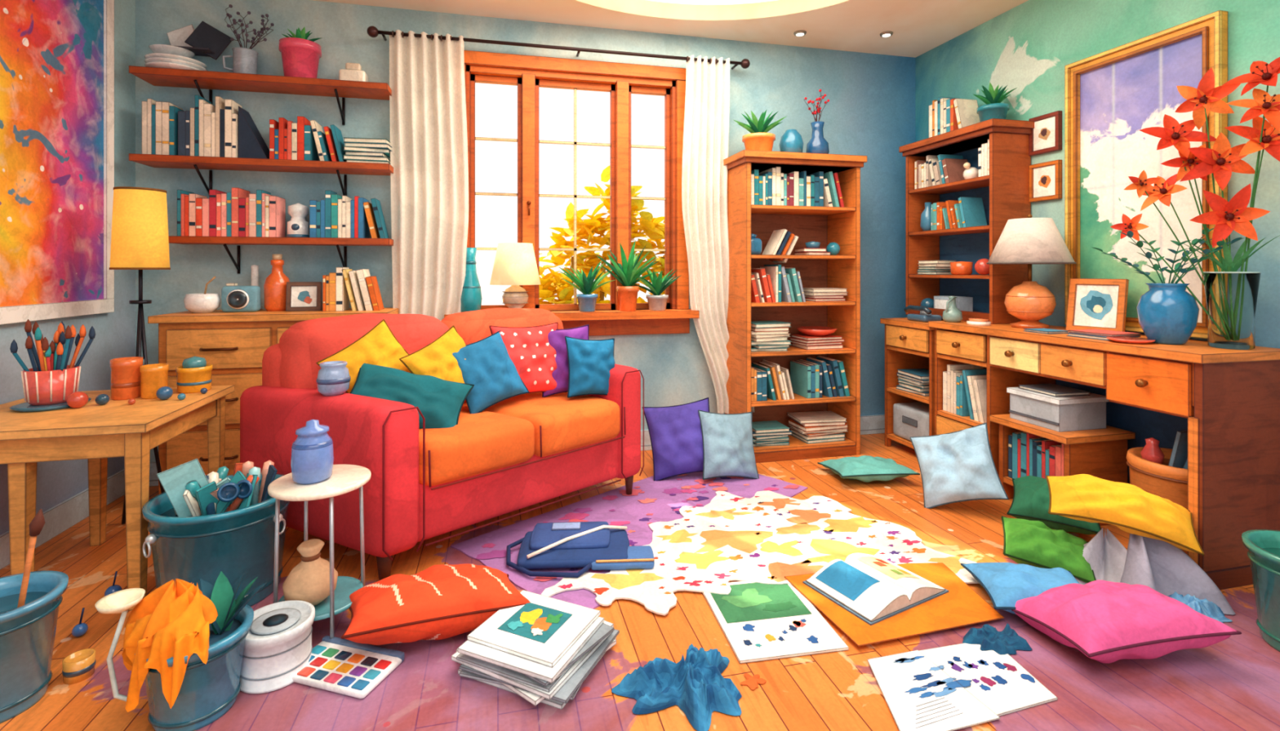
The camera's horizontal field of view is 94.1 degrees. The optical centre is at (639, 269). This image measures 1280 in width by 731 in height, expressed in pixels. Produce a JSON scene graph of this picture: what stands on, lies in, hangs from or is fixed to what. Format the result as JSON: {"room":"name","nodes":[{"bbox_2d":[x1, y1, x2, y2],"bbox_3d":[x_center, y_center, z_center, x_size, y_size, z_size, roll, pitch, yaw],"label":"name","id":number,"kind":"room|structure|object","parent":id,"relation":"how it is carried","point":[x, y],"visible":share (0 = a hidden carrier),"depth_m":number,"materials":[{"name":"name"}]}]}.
{"room":"living room","nodes":[
{"label":"living room","id":0,"kind":"room"},
{"bbox_2d":[0,0,135,534],"bbox_3d":[-2.265,-0.190,0.771,0.150,2.780,5.150,0,0,-13],"label":"wall","id":1,"kind":"structure","parent":0,"point":[57,482],"depth_m":3.03,"materials":[{"name":"paint"}]},
{"bbox_2d":[0,0,114,324],"bbox_3d":[-2.527,-0.630,2.276,0.030,1.700,1.600,0,0,-13],"label":"abstract painting","id":2,"kind":"object","parent":1,"relation":"attached to","point":[57,56],"visible":1,"depth_m":2.67,"materials":[{"name":"fabric"}]},
{"bbox_2d":[0,468,124,569],"bbox_3d":[-2.181,1.135,0.781,0.018,0.130,5.130,0,0,-13],"label":"baseboard","id":3,"kind":"structure","parent":1,"relation":"attached to","point":[60,517],"depth_m":2.74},
{"bbox_2d":[135,0,915,462],"bbox_3d":[-0.384,-0.190,3.943,5.280,2.780,0.150,0,0,-13],"label":"wall","id":4,"kind":"structure","parent":0,"point":[869,112],"depth_m":3.75,"materials":[{"name":"paint"}]},
{"bbox_2d":[128,65,391,125],"bbox_3d":[-2.066,-0.955,3.344,1.250,0.200,0.233,0,0,-13],"label":"floating shelf","id":5,"kind":"object","parent":4,"relation":"attached to","point":[160,77],"visible":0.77,"depth_m":3.30,"materials":[{"name":"brown wood"}]},
{"bbox_2d":[144,44,207,71],"bbox_3d":[-2.519,-1.120,3.239,0.270,0.130,0.270,0,0,-13],"label":"stacked plates","id":6,"kind":"object","parent":5,"relation":"on","point":[167,56],"depth_m":3.15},
{"bbox_2d":[166,21,231,60],"bbox_3d":[-2.433,-1.261,3.263,0.332,0.215,0.136,0,0,-13],"label":"books","id":7,"kind":"object","parent":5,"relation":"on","point":[206,40],"visible":0.83,"depth_m":3.28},
{"bbox_2d":[222,4,274,74],"bbox_3d":[-2.182,-1.253,3.316,0.244,0.396,0.166,0,0,-13],"label":"cup","id":8,"kind":"object","parent":5,"relation":"on","point":[244,60],"visible":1,"depth_m":3.29,"materials":[{"name":"ceramic"}]},
{"bbox_2d":[279,26,321,78],"bbox_3d":[-1.920,-1.208,3.382,0.224,0.306,0.212,0,0,-13],"label":"potted succulent","id":9,"kind":"object","parent":5,"relation":"on","point":[300,56],"visible":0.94,"depth_m":3.31,"materials":[{"name":"ceramic"}]},
{"bbox_2d":[128,153,393,195],"bbox_3d":[-2.061,-0.500,3.345,1.260,0.200,0.233,0,0,-13],"label":"floating shelf","id":10,"kind":"object","parent":4,"relation":"attached to","point":[156,161],"visible":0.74,"depth_m":3.29,"materials":[{"name":"brown wood"}]},
{"bbox_2d":[142,94,392,164],"bbox_3d":[-2.045,-0.764,3.358,1.218,0.339,0.192,0,0,-13],"label":"books","id":11,"kind":"object","parent":10,"relation":"on","point":[225,129],"visible":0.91,"depth_m":3.24,"materials":[{"name":"paper"}]},
{"bbox_2d":[168,235,393,273],"bbox_3d":[-1.993,-0.075,3.361,1.120,0.200,0.233,0,0,-13],"label":"floating shelf","id":12,"kind":"object","parent":4,"relation":"attached to","point":[190,240],"visible":0.84,"depth_m":3.28,"materials":[{"name":"brown wood"}]},
{"bbox_2d":[177,187,388,238],"bbox_3d":[-1.977,-0.306,3.362,1.032,0.275,0.159,0,0,-13],"label":"books","id":13,"kind":"object","parent":12,"relation":"on","point":[239,212],"visible":0.93,"depth_m":3.27,"materials":[{"name":"paper"}]},
{"bbox_2d":[149,414,884,486],"bbox_3d":[-0.364,1.135,3.859,4.980,0.130,0.024,0,0,-13],"label":"baseboard","id":14,"kind":"structure","parent":4,"relation":"attached to","point":[869,424],"depth_m":4.32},
{"bbox_2d":[366,26,750,69],"bbox_3d":[-0.433,-1.385,3.782,2.394,0.064,0.142,0,0,-13],"label":"curtain rod","id":15,"kind":"object","parent":4,"relation":"attached to","point":[372,31],"visible":0.94,"depth_m":3.71,"materials":[{"name":"metal"}]},
{"bbox_2d":[389,29,468,320],"bbox_3d":[-1.252,-0.371,3.547,0.448,2.058,0.070,0,0,-13],"label":"curtain","id":16,"kind":"object","parent":15,"relation":"hanging from","point":[429,179],"visible":0.79,"depth_m":3.54,"materials":[{"name":"fabric"}]},
{"bbox_2d":[681,54,754,413],"bbox_3d":[0.523,-0.219,3.959,0.508,2.362,0.071,0,0,-13],"label":"curtain","id":17,"kind":"object","parent":15,"relation":"hanging from","point":[707,99],"visible":0.89,"depth_m":3.94,"materials":[{"name":"fabric"}]},
{"bbox_2d":[444,49,699,336],"bbox_3d":[-0.417,-0.460,3.843,1.590,1.780,0.270,0,0,-13],"label":"window","id":18,"kind":"structure","parent":4,"relation":"in","point":[529,73],"depth_m":3.91,"materials":[{"name":"brown wood"}]},
{"bbox_2d":[460,248,481,312],"bbox_3d":[-1.033,0.070,3.624,0.140,0.400,0.140,0,0,-13],"label":"vase","id":19,"kind":"object","parent":18,"relation":"on","point":[471,295],"visible":0.82,"depth_m":3.58,"materials":[{"name":"ceramic"}]},
{"bbox_2d":[489,243,540,308],"bbox_3d":[-0.774,0.055,3.701,0.310,0.430,0.310,0,0,-13],"label":"table lamp","id":20,"kind":"object","parent":18,"relation":"on","point":[515,264],"visible":0.91,"depth_m":3.60,"materials":[{"name":"fabric"}]},
{"bbox_2d":[557,261,614,311],"bbox_3d":[-0.340,0.103,3.825,0.391,0.335,0.257,0,0,-13],"label":"aloe","id":21,"kind":"object","parent":18,"relation":"on","point":[587,301],"visible":0.98,"depth_m":3.78,"materials":[{"name":"plant"}]},
{"bbox_2d":[595,241,663,311],"bbox_3d":[-0.070,0.041,3.892,0.491,0.457,0.388,0,0,-13],"label":"agave","id":22,"kind":"object","parent":18,"relation":"on","point":[627,294],"visible":0.98,"depth_m":3.83,"materials":[{"name":"plant"}]},
{"bbox_2d":[634,266,681,311],"bbox_3d":[0.110,0.124,3.912,0.348,0.291,0.268,0,0,-13],"label":"potted plant","id":23,"kind":"object","parent":18,"relation":"on","point":[656,301],"visible":0.98,"depth_m":3.88,"materials":[{"name":"green plant"}]},
{"bbox_2d":[0,433,1279,730],"bbox_3d":[0.212,1.250,1.438,5.280,0.100,5.300,0,0,-13],"label":"floor","id":24,"kind":"structure","parent":0,"point":[1232,684],"depth_m":1.77,"materials":[{"name":"brown wood"}]},
{"bbox_2d":[0,509,68,724],"bbox_3d":[-1.767,0.931,1.635,0.288,0.539,0.288,0,0,-13],"label":"bucket","id":25,"kind":"object","parent":24,"relation":"on","point":[30,602],"visible":1,"depth_m":1.63,"materials":[{"name":"metal"}]},
{"bbox_2d":[62,648,96,684],"bbox_3d":[-1.652,1.170,1.755,0.074,0.060,0.074,0,0,-13],"label":"paint pot","id":26,"kind":"object","parent":24,"relation":"on","point":[78,666],"visible":1,"depth_m":1.74,"materials":[{"name":"ceramic"}]},
{"bbox_2d":[0,385,234,611],"bbox_3d":[-2.164,0.870,2.342,0.735,0.660,0.720,0,0,-13],"label":"work table","id":27,"kind":"object","parent":24,"relation":"on","point":[94,433],"visible":0.76,"depth_m":2.10,"materials":[{"name":"brown wood"}]},
{"bbox_2d":[9,319,95,412],"bbox_3d":[-2.314,0.368,2.348,0.235,0.344,0.230,0,0,-13],"label":"pot","id":28,"kind":"object","parent":27,"relation":"on","point":[47,385],"visible":0.95,"depth_m":2.31,"materials":[{"name":"ceramic"}]},
{"bbox_2d":[110,356,142,400],"bbox_3d":[-2.153,0.458,2.499,0.106,0.165,0.106,0,0,-13],"label":"cup","id":29,"kind":"object","parent":27,"relation":"on","point":[125,384],"visible":0.93,"depth_m":2.46,"materials":[{"name":"ceramic"}]},
{"bbox_2d":[139,363,168,399],"bbox_3d":[-2.048,0.472,2.514,0.095,0.135,0.095,0,0,-13],"label":"cup","id":30,"kind":"object","parent":27,"relation":"on","point":[153,377],"visible":0.91,"depth_m":2.48,"materials":[{"name":"ceramic"}]},
{"bbox_2d":[175,356,213,393],"bbox_3d":[-1.976,0.463,2.644,0.131,0.154,0.131,0,0,-13],"label":"paint jar","id":31,"kind":"object","parent":27,"relation":"on","point":[194,375],"visible":0.98,"depth_m":2.60,"materials":[{"name":"ceramic"}]},
{"bbox_2d":[109,186,170,524],"bbox_3d":[-2.327,0.411,2.776,0.220,1.567,0.220,0,0,15],"label":"floor lamp","id":32,"kind":"object","parent":24,"relation":"on","point":[140,240],"visible":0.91,"depth_m":2.71,"materials":[{"name":"fabric"}]},
{"bbox_2d":[94,571,267,730],"bbox_3d":[-1.232,1.017,1.619,0.314,0.366,0.288,0,0,20],"label":"bucket","id":33,"kind":"object","parent":24,"relation":"on","point":[186,644],"visible":1,"depth_m":1.55,"materials":[{"name":"ceramic"}]},
{"bbox_2d":[142,458,289,606],"bbox_3d":[-1.542,0.938,2.203,0.458,0.524,0.458,0,0,-13],"label":"bucket","id":34,"kind":"object","parent":24,"relation":"on","point":[202,526],"visible":0.85,"depth_m":2.10,"materials":[{"name":"metal"}]},
{"bbox_2d":[147,307,398,494],"bbox_3d":[-1.918,0.715,3.240,1.090,0.970,0.467,0,0,-13],"label":"dresser","id":35,"kind":"object","parent":24,"relation":"on","point":[235,344],"visible":0.37,"depth_m":3.00,"materials":[{"name":"brown wood"}]},
{"bbox_2d":[221,283,260,312],"bbox_3d":[-2.145,0.152,3.200,0.170,0.155,0.100,0,0,-13],"label":"vintage camera","id":36,"kind":"object","parent":35,"relation":"on","point":[235,298],"visible":1,"depth_m":3.17,"materials":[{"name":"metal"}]},
{"bbox_2d":[263,253,289,311],"bbox_3d":[-2.010,0.072,3.304,0.130,0.315,0.130,0,0,-13],"label":"bottle","id":37,"kind":"object","parent":35,"relation":"on","point":[275,284],"visible":0.98,"depth_m":3.26,"materials":[{"name":"ceramic"}]},
{"bbox_2d":[285,281,322,311],"bbox_3d":[-1.855,0.151,3.291,0.170,0.162,0.046,0,0,-21],"label":"picture frame","id":38,"kind":"object","parent":35,"relation":"on","point":[307,295],"visible":1,"depth_m":3.28,"materials":[{"name":"brown wood"}]},
{"bbox_2d":[322,266,384,311],"bbox_3d":[-1.609,0.113,3.363,0.288,0.250,0.170,0,0,-13],"label":"books","id":39,"kind":"object","parent":35,"relation":"on","point":[346,285],"visible":0.99,"depth_m":3.29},
{"bbox_2d":[240,600,315,693],"bbox_3d":[-1.086,1.121,1.777,0.206,0.158,0.206,0,0,-13],"label":"tin","id":40,"kind":"object","parent":24,"relation":"on","point":[278,642],"visible":0.83,"depth_m":1.72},
{"bbox_2d":[267,464,371,639],"bbox_3d":[-1.066,0.950,1.992,0.304,0.500,0.304,0,0,-13],"label":"round side table","id":41,"kind":"object","parent":24,"relation":"on","point":[344,478],"visible":0.53,"depth_m":1.93,"materials":[{"name":"metal"}]},
{"bbox_2d":[282,539,337,606],"bbox_3d":[-1.084,0.997,1.962,0.160,0.190,0.159,0,0,-13],"label":"pouch","id":42,"kind":"object","parent":41,"relation":"on","point":[308,581],"visible":0.92,"depth_m":1.92,"materials":[{"name":"fabric"}]},
{"bbox_2d":[290,419,333,484],"bbox_3d":[-1.089,0.600,1.982,0.126,0.200,0.126,0,0,-13],"label":"ceramic jar","id":43,"kind":"object","parent":41,"relation":"on","point":[312,460],"visible":1,"depth_m":1.94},
{"bbox_2d":[292,635,404,698],"bbox_3d":[-0.887,1.185,1.783,0.300,0.030,0.180,0,0,17],"label":"paint","id":44,"kind":"object","parent":24,"relation":"on","point":[344,667],"visible":0.96,"depth_m":1.76,"materials":[{"name":"plastic"}]},
{"bbox_2d":[341,564,529,645],"bbox_3d":[-0.679,1.109,1.987,0.568,0.212,0.342,0,0,-25],"label":"pillow","id":45,"kind":"object","parent":24,"relation":"on","point":[438,602],"visible":0.94,"depth_m":1.88,"materials":[{"name":"fabric"}]},
{"bbox_2d":[240,307,644,581],"bbox_3d":[-0.832,0.700,2.839,1.732,0.976,0.895,0,0,-38],"label":"sofa","id":46,"kind":"object","parent":24,"relation":"on","point":[523,451],"visible":0.66,"depth_m":2.56,"materials":[{"name":"red fabric"}]},
{"bbox_2d":[315,360,351,396],"bbox_3d":[-1.266,0.451,2.462,0.128,0.130,0.128,0,0,-13],"label":"ceramic jar","id":47,"kind":"object","parent":46,"relation":"on","point":[333,379],"visible":1,"depth_m":2.42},
{"bbox_2d":[316,319,410,393],"bbox_3d":[-1.196,0.444,2.683,0.193,0.426,0.434,0,0,35],"label":"cushion","id":48,"kind":"object","parent":46,"relation":"on","point":[379,346],"visible":0.42,"depth_m":2.67,"materials":[{"name":"fabric"}]},
{"bbox_2d":[350,363,474,429],"bbox_3d":[-1.001,0.560,2.562,0.537,0.309,0.223,0,0,-9],"label":"cushion","id":49,"kind":"object","parent":46,"relation":"on","point":[440,402],"visible":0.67,"depth_m":2.54,"materials":[{"name":"fabric"}]},
{"bbox_2d":[399,325,466,383],"bbox_3d":[-0.898,0.475,2.785,0.199,0.405,0.419,0,0,28],"label":"cushion","id":50,"kind":"object","parent":46,"relation":"on","point":[436,359],"visible":0.44,"depth_m":2.72,"materials":[{"name":"fabric"}]},
{"bbox_2d":[452,330,528,413],"bbox_3d":[-0.738,0.495,2.868,0.207,0.373,0.379,0,0,42],"label":"cushion","id":51,"kind":"object","parent":46,"relation":"on","point":[488,366],"visible":0.88,"depth_m":2.82,"materials":[{"name":"fabric"}]},
{"bbox_2d":[488,322,558,394],"bbox_3d":[-0.572,0.465,3.063,0.380,0.359,0.183,0,0,-33],"label":"cushion","id":52,"kind":"object","parent":46,"relation":"on","point":[530,350],"visible":0.68,"depth_m":3.02,"materials":[{"name":"fabric"}]},
{"bbox_2d":[542,324,589,397],"bbox_3d":[-0.389,0.480,3.150,0.286,0.362,0.162,0,0,-26],"label":"cushion","id":53,"kind":"object","parent":46,"relation":"on","point":[556,338],"visible":0.42,"depth_m":3.10,"materials":[{"name":"fabric"}]},
{"bbox_2d":[564,336,614,398],"bbox_3d":[-0.253,0.510,3.114,0.318,0.328,0.164,0,0,-28],"label":"cushion","id":54,"kind":"object","parent":46,"relation":"on","point":[590,362],"visible":0.91,"depth_m":3.06,"materials":[{"name":"fabric"}]},
{"bbox_2d":[451,590,619,710],"bbox_3d":[-0.316,1.147,1.851,0.428,0.107,0.406,0,0,26],"label":"stack","id":55,"kind":"object","parent":24,"relation":"on","point":[543,650],"visible":0.98,"depth_m":1.74,"materials":[{"name":"paper"}]},
{"bbox_2d":[450,471,808,609],"bbox_3d":[0.055,1.195,2.918,0.799,0.010,1.695,0,0,43],"label":"rug","id":56,"kind":"object","parent":24,"relation":"on","point":[650,501],"visible":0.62,"depth_m":2.91,"materials":[{"name":"fabric"}]},
{"bbox_2d":[506,521,654,577],"bbox_3d":[-0.254,1.147,2.480,0.592,0.091,0.399,0,0,-13],"label":"bag","id":57,"kind":"object","parent":56,"relation":"on","point":[586,545],"visible":1,"depth_m":2.42,"materials":[{"name":"fabric"}]},
{"bbox_2d":[642,397,709,481],"bbox_3d":[0.245,0.985,3.461,0.430,0.438,0.230,0,0,-13],"label":"cushion","id":58,"kind":"object","parent":56,"relation":"on","point":[675,433],"visible":0.85,"depth_m":3.40,"materials":[{"name":"fabric"}]},
{"bbox_2d":[697,409,759,479],"bbox_3d":[0.508,1.010,3.433,0.373,0.382,0.213,0,0,-13],"label":"cushion","id":59,"kind":"object","parent":56,"relation":"on","point":[728,451],"visible":1,"depth_m":3.38,"materials":[{"name":"fabric"}]},
{"bbox_2d":[541,490,978,615],"bbox_3d":[0.439,1.188,2.610,1.758,0.007,1.128,0,0,-13],"label":"rug","id":60,"kind":"object","parent":56,"relation":"on","point":[767,537],"visible":0.88,"depth_m":2.52,"materials":[{"name":"fabric"}]},
{"bbox_2d":[784,563,1004,646],"bbox_3d":[0.931,1.183,2.154,0.670,0.003,0.440,0,0,-13],"label":"mat","id":61,"kind":"object","parent":60,"relation":"on","point":[962,606],"visible":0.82,"depth_m":2.05,"materials":[{"name":"paper"}]},
{"bbox_2d":[802,552,948,626],"bbox_3d":[0.871,1.154,2.212,0.420,0.054,0.310,0,0,-29],"label":"open book","id":62,"kind":"object","parent":61,"relation":"on","point":[874,589],"visible":1,"depth_m":2.15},
{"bbox_2d":[611,644,742,730],"bbox_3d":[0.138,1.146,1.683,0.379,0.102,0.282,0,0,-29],"label":"cloth","id":63,"kind":"object","parent":24,"relation":"on","point":[695,684],"visible":1,"depth_m":1.67,"materials":[{"name":"fabric"}]},
{"bbox_2d":[702,581,848,663],"bbox_3d":[0.440,1.193,2.058,0.360,0.009,0.440,0,0,-10],"label":"paper","id":64,"kind":"object","parent":24,"relation":"on","point":[759,622],"visible":1,"depth_m":2.00,"materials":[{"name":"paper"}]},
{"bbox_2d":[723,149,866,463],"bbox_3d":[1.003,0.235,3.924,0.850,1.930,0.390,0,0,-13],"label":"bookcase","id":65,"kind":"object","parent":24,"relation":"on","point":[825,225],"visible":0.69,"depth_m":3.88,"materials":[{"name":"brown wood"}]},
{"bbox_2d":[733,110,786,151],"bbox_3d":[0.761,-0.882,3.855,0.333,0.304,0.265,0,0,-13],"label":"agave","id":66,"kind":"object","parent":65,"relation":"on","point":[758,139],"visible":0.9,"depth_m":3.79,"materials":[{"name":"ceramic"}]},
{"bbox_2d":[751,228,839,263],"bbox_3d":[0.998,-0.149,3.915,0.675,0.218,0.194,0,0,-13],"label":"books","id":67,"kind":"object","parent":65,"relation":"in","point":[781,242],"visible":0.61,"depth_m":3.83,"materials":[{"name":"paper"}]},
{"bbox_2d":[751,166,844,207],"bbox_3d":[0.987,-0.522,3.923,0.657,0.257,0.237,0,0,-13],"label":"books","id":68,"kind":"object","parent":65,"relation":"in","point":[770,186],"visible":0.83,"depth_m":3.81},
{"bbox_2d":[751,320,844,351],"bbox_3d":[1.000,0.432,3.918,0.668,0.175,0.260,0,0,-13],"label":"books","id":69,"kind":"object","parent":65,"relation":"in","point":[766,335],"visible":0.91,"depth_m":3.83,"materials":[{"name":"paper"}]},
{"bbox_2d":[751,264,848,302],"bbox_3d":[1.003,0.093,3.929,0.700,0.248,0.240,0,0,-13],"label":"books","id":70,"kind":"object","parent":65,"relation":"in","point":[770,283],"visible":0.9,"depth_m":3.80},
{"bbox_2d":[751,355,849,401],"bbox_3d":[1.006,0.713,3.928,0.698,0.248,0.237,0,0,-13],"label":"books","id":71,"kind":"object","parent":65,"relation":"in","point":[811,378],"visible":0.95,"depth_m":3.84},
{"bbox_2d":[752,411,848,446],"bbox_3d":[1.009,1.046,3.921,0.681,0.147,0.246,0,0,-13],"label":"books","id":72,"kind":"object","parent":65,"relation":"in","point":[811,427],"visible":0.9,"depth_m":3.85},
{"bbox_2d":[817,455,919,482],"bbox_3d":[1.301,1.142,3.424,0.447,0.137,0.346,0,0,-5],"label":"cushion","id":73,"kind":"object","parent":24,"relation":"on","point":[865,468],"visible":1,"depth_m":3.32,"materials":[{"name":"fabric"}]},
{"bbox_2d":[910,422,1008,509],"bbox_3d":[1.597,0.995,3.014,0.457,0.433,0.260,0,0,31],"label":"cushion","id":74,"kind":"object","parent":24,"relation":"on","point":[958,466],"visible":1,"depth_m":2.96,"materials":[{"name":"fabric"}]},
{"bbox_2d":[866,643,1057,730],"bbox_3d":[0.899,1.194,1.713,0.551,0.010,0.308,0,0,-13],"label":"sketch sheet","id":75,"kind":"object","parent":24,"relation":"on","point":[954,687],"visible":0.99,"depth_m":1.70,"materials":[{"name":"paper"}]},
{"bbox_2d":[962,623,1031,655],"bbox_3d":[1.135,1.178,1.913,0.206,0.038,0.141,0,0,-13],"label":"rag","id":76,"kind":"object","parent":24,"relation":"on","point":[1006,642],"visible":1,"depth_m":1.90,"materials":[{"name":"fabric"}]},
{"bbox_2d":[960,562,1080,614],"bbox_3d":[1.405,1.139,2.123,0.387,0.138,0.307,0,0,9],"label":"cushion","id":77,"kind":"object","parent":24,"relation":"on","point":[1006,584],"visible":0.68,"depth_m":2.10,"materials":[{"name":"fabric"}]},
{"bbox_2d":[1001,515,1096,583],"bbox_3d":[1.615,1.107,2.369,0.315,0.178,0.196,0,0,25],"label":"pillow","id":78,"kind":"object","parent":24,"relation":"on","point":[1026,542],"visible":0.9,"depth_m":2.33,"materials":[{"name":"fabric"}]},
{"bbox_2d":[1006,475,1101,534],"bbox_3d":[1.882,1.066,2.710,0.347,0.213,0.252,0,0,37],"label":"pillow","id":79,"kind":"object","parent":24,"relation":"on","point":[1031,498],"visible":0.58,"depth_m":2.67,"materials":[{"name":"fabric"}]},
{"bbox_2d":[989,413,1135,526],"bbox_3d":[2.088,0.985,2.975,0.400,0.430,0.440,0,0,-13],"label":"shelf","id":80,"kind":"object","parent":24,"relation":"on","point":[1102,453],"visible":0.34,"depth_m":2.80,"materials":[{"name":"brown wood"}]},
{"bbox_2d":[1008,431,1063,479],"bbox_3d":[2.063,0.949,2.969,0.232,0.261,0.319,0,0,-13],"label":"books","id":81,"kind":"object","parent":80,"relation":"on","point":[1028,454],"visible":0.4,"depth_m":2.96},
{"bbox_2d":[1006,383,1110,432],"bbox_3d":[2.085,0.684,2.984,0.300,0.172,0.300,0,0,-13],"label":"storage box","id":82,"kind":"object","parent":80,"relation":"on","point":[1055,407],"visible":0.99,"depth_m":2.87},
{"bbox_2d":[880,317,1279,590],"bbox_3d":[2.082,0.757,3.189,0.512,0.885,1.920,0,0,-13],"label":"writing desk","id":83,"kind":"object","parent":24,"relation":"on","point":[1227,402],"visible":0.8,"depth_m":2.35,"materials":[{"name":"brown wood"}]},
{"bbox_2d":[893,402,928,441],"bbox_3d":[1.872,1.006,3.869,0.285,0.213,0.360,0,0,-13],"label":"storage bin","id":84,"kind":"object","parent":83,"relation":"on","point":[910,420],"visible":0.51,"depth_m":3.85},
{"bbox_2d":[942,363,986,423],"bbox_3d":[1.975,0.707,3.445,0.261,0.289,0.312,0,0,-13],"label":"books","id":85,"kind":"object","parent":83,"relation":"on","point":[964,385],"visible":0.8,"depth_m":3.42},
{"bbox_2d":[898,118,1034,324],"bbox_3d":[2.047,-0.269,3.803,0.295,1.172,0.810,0,0,-13],"label":"bookcase","id":86,"kind":"object","parent":83,"relation":"on","point":[1004,193],"visible":0.76,"depth_m":3.77,"materials":[{"name":"brown wood"}]},
{"bbox_2d":[914,138,989,189],"bbox_3d":[2.058,-0.650,3.806,0.180,0.227,0.669,0,0,-13],"label":"books","id":87,"kind":"object","parent":86,"relation":"in","point":[935,170],"visible":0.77,"depth_m":3.86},
{"bbox_2d":[916,258,989,275],"bbox_3d":[2.042,-0.015,3.835,0.184,0.100,0.575,0,0,-13],"label":"books","id":88,"kind":"object","parent":86,"relation":"in","point":[926,267],"visible":0.92,"depth_m":3.78,"materials":[{"name":"paper"}]},
{"bbox_2d":[920,196,986,231],"bbox_3d":[2.035,-0.352,3.899,0.178,0.206,0.457,0,0,-13],"label":"books","id":89,"kind":"object","parent":86,"relation":"in","point":[964,212],"visible":0.91,"depth_m":3.76,"materials":[{"name":"paper"}]},
{"bbox_2d":[928,97,979,137],"bbox_3d":[2.047,-0.986,3.851,0.178,0.275,0.296,0,0,-13],"label":"books","id":90,"kind":"object","parent":86,"relation":"on","point":[946,114],"visible":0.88,"depth_m":3.78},
{"bbox_2d":[973,82,1016,122],"bbox_3d":[2.124,-0.984,3.570,0.276,0.257,0.189,0,0,-13],"label":"potted succulent","id":91,"kind":"object","parent":86,"relation":"on","point":[993,108],"visible":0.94,"depth_m":3.53,"materials":[{"name":"ceramic"}]},
{"bbox_2d":[986,214,1075,328],"bbox_3d":[2.102,0.009,3.215,0.404,0.612,0.404,0,0,-13],"label":"table lamp","id":92,"kind":"object","parent":83,"relation":"on","point":[1029,241],"visible":0.98,"depth_m":3.12,"materials":[{"name":"fabric"}]},
{"bbox_2d":[1065,278,1128,332],"bbox_3d":[2.260,0.182,2.951,0.070,0.270,0.240,0,0,-31],"label":"picture frame","id":93,"kind":"object","parent":83,"relation":"on","point":[1092,304],"visible":0.93,"depth_m":2.94,"materials":[{"name":"brown wood"}]},
{"bbox_2d":[1092,227,1244,345],"bbox_3d":[2.247,0.069,2.542,0.421,0.492,0.520,0,0,-13],"label":"vase","id":94,"kind":"object","parent":83,"relation":"on","point":[1168,314],"visible":0.92,"depth_m":2.47,"materials":[{"name":"ceramic"}]},
{"bbox_2d":[1110,57,1279,350],"bbox_3d":[2.282,-0.252,2.428,0.275,1.133,0.601,0,0,-42],"label":"vase","id":95,"kind":"object","parent":83,"relation":"on","point":[1231,295],"visible":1,"depth_m":2.35,"materials":[{"name":"plant"}]},
{"bbox_2d":[1011,580,1241,663],"bbox_3d":[1.510,1.111,1.901,0.508,0.198,0.344,0,0,-7],"label":"cushion","id":96,"kind":"object","parent":24,"relation":"on","point":[1108,622],"visible":0.99,"depth_m":1.79,"materials":[{"name":"fabric"}]},
{"bbox_2d":[1075,528,1235,615],"bbox_3d":[1.894,1.067,2.202,0.545,0.258,0.323,0,0,-8],"label":"cloth","id":97,"kind":"object","parent":24,"relation":"on","point":[1160,566],"visible":0.71,"depth_m":2.19,"materials":[{"name":"fabric"}]},
{"bbox_2d":[1045,474,1204,555],"bbox_3d":[1.834,0.916,2.279,0.475,0.211,0.195,0,0,27],"label":"pillow","id":98,"kind":"object","parent":97,"relation":"on","point":[1133,510],"visible":1,"depth_m":2.23,"materials":[{"name":"fabric"}]},
{"bbox_2d":[1125,430,1187,555],"bbox_3d":[2.248,0.932,2.478,0.352,0.536,0.348,0,0,16],"label":"pot","id":99,"kind":"object","parent":24,"relation":"on","point":[1162,473],"visible":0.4,"depth_m":2.45,"materials":[{"name":"ceramic"}]},
{"bbox_2d":[1241,529,1279,652],"bbox_3d":[2.124,1.045,1.873,0.328,0.310,0.328,0,0,-13],"label":"bucket","id":100,"kind":"object","parent":24,"relation":"on","point":[1263,546],"visible":1,"depth_m":1.90,"materials":[{"name":"plastic"}]},
{"bbox_2d":[313,0,1028,57],"bbox_3d":[0.212,-1.640,1.438,5.280,0.120,5.300,0,0,-13],"label":"ceiling","id":101,"kind":"structure","parent":0,"point":[917,27],"depth_m":3.76,"materials":[{"name":"paint"}]},
{"bbox_2d":[915,0,1279,348],"bbox_3d":[2.725,-0.190,1.960,0.150,2.780,5.150,0,0,-13],"label":"wall","id":102,"kind":"structure","parent":0,"point":[1027,48],"depth_m":3.23,"materials":[{"name":"paint"}]},
{"bbox_2d":[1028,160,1062,202],"bbox_3d":[2.297,-0.497,3.379,0.024,0.215,0.190,0,0,-13],"label":"picture frame","id":103,"kind":"object","parent":102,"relation":"attached to","point":[1045,179],"visible":1,"depth_m":3.37,"materials":[{"name":"brown wood"}]},
{"bbox_2d":[1028,111,1062,155],"bbox_3d":[2.297,-0.767,3.379,0.024,0.215,0.190,0,0,-13],"label":"picture frame","id":104,"kind":"object","parent":102,"relation":"attached to","point":[1046,137],"visible":0.95,"depth_m":3.37,"materials":[{"name":"brown wood"}]},
{"bbox_2d":[1064,10,1227,338],"bbox_3d":[2.400,-0.400,2.880,0.048,1.400,0.710,0,0,-13],"label":"painting","id":105,"kind":"object","parent":102,"relation":"attached to","point":[1114,94],"visible":0.68,"depth_m":2.90,"materials":[{"name":"paint"}]},
{"label":"outside","id":106,"kind":"structure","parent":0,"visible":0},
{"bbox_3d":[-0.142,1.400,9.228,20.000,0.200,9.980,0,0,-13],"label":"ground","id":107,"kind":"structure","parent":106,"visible":0},
{"bbox_2d":[538,165,664,304],"bbox_3d":[0.164,0.225,4.971,2.554,2.154,0.789,0,0,-12],"label":"tree","id":108,"kind":"object","parent":107,"relation":"on","point":[551,284],"visible":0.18,"depth_m":4.75,"materials":[{"name":"yellow plant"}]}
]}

